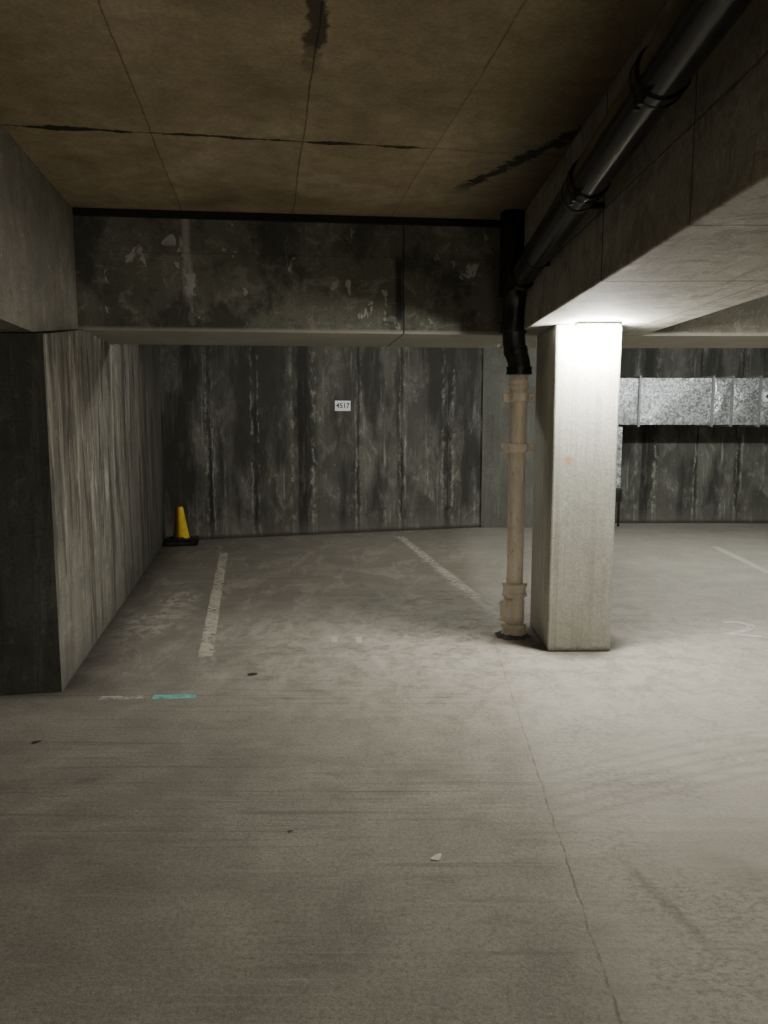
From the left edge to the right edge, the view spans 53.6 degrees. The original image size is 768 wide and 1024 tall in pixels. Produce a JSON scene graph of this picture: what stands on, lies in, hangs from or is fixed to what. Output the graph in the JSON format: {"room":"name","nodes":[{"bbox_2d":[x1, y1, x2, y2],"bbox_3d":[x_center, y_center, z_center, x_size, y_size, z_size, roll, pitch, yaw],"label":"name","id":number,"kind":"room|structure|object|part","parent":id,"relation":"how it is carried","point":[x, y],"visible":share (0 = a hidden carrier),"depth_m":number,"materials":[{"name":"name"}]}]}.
{"room":"parking garage","nodes":[
{"label":"parking garage","id":0,"kind":"room"},
{"bbox_2d":[0,556,8,694],"bbox_3d":[-4.122,0.021,4.181,4.155,1.932,0.307,0,7,0],"label":"wall","id":1,"kind":"structure","parent":0,"point":[3,679],"depth_m":4.12,"materials":[{"name":"concrete"}]},
{"bbox_2d":[0,330,164,694],"bbox_3d":[-2.388,-0.740,6.679,0.280,2.830,5.488,-1,7,-10],"label":"wall","id":2,"kind":"structure","parent":0,"point":[82,520],"depth_m":4.47,"materials":[{"name":"concrete"}]},
{"bbox_2d":[158,345,482,539],"bbox_3d":[-0.859,-1.131,9.834,4.490,2.830,0.300,-2,7,-16],"label":"wall","id":3,"kind":"structure","parent":0,"point":[255,443],"depth_m":9.71,"materials":[{"name":"concrete"}]},
{"bbox_2d":[335,401,350,410],"bbox_3d":[-0.528,-1.361,9.739,0.205,0.130,0.011,-2,7,-16],"label":"number sign","id":4,"kind":"object","parent":3,"relation":"attached to","point":[339,405],"visible":1,"depth_m":9.74,"materials":[{"name":"white plastic"}]},
{"bbox_2d":[0,0,668,219],"bbox_3d":[1.100,-1.880,3.345,14.600,0.250,15.500,0,7,0],"label":"ceiling","id":5,"kind":"structure","parent":0,"point":[456,109],"depth_m":3.17,"materials":[{"name":"concrete"}]},
{"bbox_2d":[0,123,77,331],"bbox_3d":[-3.287,-0.930,0.313,5.826,0.891,9.250,0,7,0],"label":"concrete beam","id":6,"kind":"structure","parent":5,"relation":"attached to","point":[38,275],"depth_m":3.92,"materials":[{"name":"grey concrete"}]},
{"bbox_2d":[71,215,502,347],"bbox_3d":[-0.615,-1.642,5.540,3.025,0.760,0.960,-1,7,-6],"label":"concrete beam","id":7,"kind":"structure","parent":5,"relation":"attached to","point":[160,281],"depth_m":5.07,"materials":[{"name":"grey concrete"}]},
{"bbox_2d":[72,207,499,227],"bbox_3d":[-0.533,-1.937,5.011,2.920,0.045,0.033,-1,7,-6],"label":"trim","id":8,"kind":"structure","parent":7,"relation":"attached to","point":[77,211],"depth_m":4.98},
{"bbox_2d":[499,0,752,374],"bbox_3d":[0.824,-1.177,2.948,0.227,1.045,4.349,0,7,1],"label":"drain pipe","id":9,"kind":"object","parent":5,"relation":"hanging from","point":[690,31],"visible":0.96,"depth_m":2.49,"materials":[{"name":"black metal"}]},
{"bbox_2d":[497,295,767,347],"bbox_3d":[4.565,-1.666,5.729,7.270,0.760,0.940,0,7,0],"label":"concrete beam","id":10,"kind":"structure","parent":5,"relation":"attached to","point":[743,325],"depth_m":5.31,"materials":[{"name":"grey concrete"}]},
{"bbox_2d":[524,0,767,335],"bbox_3d":[1.355,-1.017,0.484,0.890,0.760,9.610,0,7,0],"label":"concrete beam","id":11,"kind":"structure","parent":5,"relation":"attached to","point":[680,235],"depth_m":2.65,"materials":[{"name":"grey concrete"}]},
{"bbox_2d":[575,321,621,333],"bbox_3d":[1.285,-1.104,4.559,0.260,0.065,0.100,0,7,0],"label":"lamp","id":12,"kind":"object","parent":11,"relation":"attached to","point":[583,327],"visible":1,"depth_m":4.52,"materials":[{"name":"white plastic"}]},
{"bbox_2d":[577,325,619,333],"bbox_3d":[1.285,-1.095,4.560,0.240,0.047,0.084,0,7,0],"label":"diffuser","id":13,"kind":"object","parent":12,"relation":"attached to","point":[581,329],"depth_m":4.52,"materials":[{"name":"white plastic"}]},
{"bbox_2d":[0,523,767,1023],"bbox_3d":[1.100,1.127,3.716,14.600,0.150,15.500,0,7,0],"label":"floor","id":14,"kind":"structure","parent":0,"point":[597,821],"depth_m":2.98,"materials":[{"name":"concrete"}]},
{"bbox_2d":[99,695,149,699],"bbox_3d":[-1.400,1.001,4.104,0.262,0.001,0.064,0,7,0],"label":"paint dash","id":15,"kind":"object","parent":14,"relation":"on","point":[139,696],"visible":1,"depth_m":4.10,"materials":[{"name":"white paint"}]},
{"bbox_2d":[152,694,195,698],"bbox_3d":[-1.135,1.000,4.117,0.234,0.001,0.075,0,7,0],"label":"paint dash","id":16,"kind":"object","parent":14,"relation":"on","point":[177,696],"visible":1,"depth_m":4.12,"materials":[{"name":"teal paint"}]},
{"bbox_2d":[164,507,199,546],"bbox_3d":[-2.415,0.163,9.065,0.393,0.451,0.312,-1,7,-10],"label":"traffic cone","id":17,"kind":"object","parent":14,"relation":"on","point":[180,537],"visible":1,"depth_m":9.00,"materials":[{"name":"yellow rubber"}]},
{"bbox_2d":[198,553,227,656],"bbox_3d":[-1.463,0.685,6.660,0.750,0.001,3.745,0,7,0],"label":"parking line","id":18,"kind":"object","parent":14,"relation":"on","point":[206,647],"visible":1,"depth_m":5.90,"materials":[{"name":"beige paint"}]},
{"bbox_2d":[331,637,337,641],"bbox_3d":[-0.338,0.868,5.181,0.046,0.001,0.132,0,7,0],"label":"paint mark","id":19,"kind":"object","parent":14,"relation":"on","point":[333,639],"visible":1,"depth_m":5.18,"materials":[{"name":"white paint"}]},
{"bbox_2d":[356,637,361,642],"bbox_3d":[-0.170,0.869,5.171,0.051,0.001,0.153,0,7,0],"label":"paint mark","id":20,"kind":"object","parent":14,"relation":"on","point":[358,639],"visible":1,"depth_m":5.17,"materials":[{"name":"white paint"}]},
{"bbox_2d":[431,853,441,859],"bbox_3d":[0.184,1.185,2.612,0.031,0.003,0.053,6,9,38],"label":"dry leaf","id":21,"kind":"object","parent":14,"relation":"on","point":[437,856],"visible":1,"depth_m":2.61,"materials":[{"name":"beige plant"}]},
{"bbox_2d":[396,536,499,621],"bbox_3d":[0.543,0.557,7.701,0.806,0.001,4.167,0,7,0],"label":"parking line","id":22,"kind":"object","parent":14,"relation":"on","point":[487,608],"visible":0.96,"depth_m":7.06,"materials":[{"name":"beige paint"}]},
{"bbox_2d":[495,375,534,639],"bbox_3d":[0.906,-0.028,5.179,0.264,1.784,0.258,0,7,0],"label":"downpipe","id":23,"kind":"object","parent":14,"relation":"on","point":[514,587],"visible":1,"depth_m":5.14,"materials":[{"name":"beige paint"}]},
{"bbox_2d":[530,325,621,650],"bbox_3d":[1.258,-0.160,5.080,0.407,2.070,0.598,0,7,0],"label":"concrete pillar","id":24,"kind":"structure","parent":14,"relation":"on","point":[578,375],"depth_m":4.81,"materials":[{"name":"grey concrete"}]},
{"bbox_2d":[713,547,767,573],"bbox_3d":[3.751,0.602,7.329,0.352,0.001,3.208,0,7,0],"label":"parking line","id":25,"kind":"object","parent":14,"relation":"on","point":[762,569],"visible":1,"depth_m":8.08,"materials":[{"name":"beige paint"}]},
{"bbox_2d":[723,621,761,637],"bbox_3d":[2.560,0.836,5.448,0.251,0.003,0.401,3,8,23],"label":"painted number","id":26,"kind":"object","parent":14,"relation":"on","point":[737,633],"visible":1,"depth_m":5.39,"materials":[{"name":"paint"}]},
{"bbox_2d":[481,344,536,527],"bbox_3d":[1.692,-1.239,10.709,0.715,2.830,0.840,0,7,0],"label":"wall","id":27,"kind":"structure","parent":0,"point":[495,412],"depth_m":10.33,"materials":[{"name":"concrete"}]},
{"bbox_2d":[532,348,767,522],"bbox_3d":[5.200,-1.262,10.898,6.400,2.830,0.300,0,7,0],"label":"wall","id":28,"kind":"structure","parent":0,"point":[670,473],"depth_m":10.81,"materials":[{"name":"concrete"}]},
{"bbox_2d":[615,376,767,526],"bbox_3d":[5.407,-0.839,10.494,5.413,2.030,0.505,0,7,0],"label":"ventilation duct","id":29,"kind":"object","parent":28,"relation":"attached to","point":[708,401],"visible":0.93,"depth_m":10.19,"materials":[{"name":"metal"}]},
{"bbox_3d":[3.200,-0.059,10.380,0.080,0.510,0.072,0,7,0],"label":"damper lever","id":30,"kind":"part","parent":29,"relation":"part of","materials":[{"name":"black metal"}]},
{"bbox_2d":[763,392,767,401],"bbox_3d":[5.130,-1.536,10.138,0.150,0.130,0.011,0,7,0],"label":"number sign","id":31,"kind":"object","parent":29,"relation":"attached to","point":[765,394],"visible":1,"depth_m":10.13,"materials":[{"name":"white plastic"}]}
]}

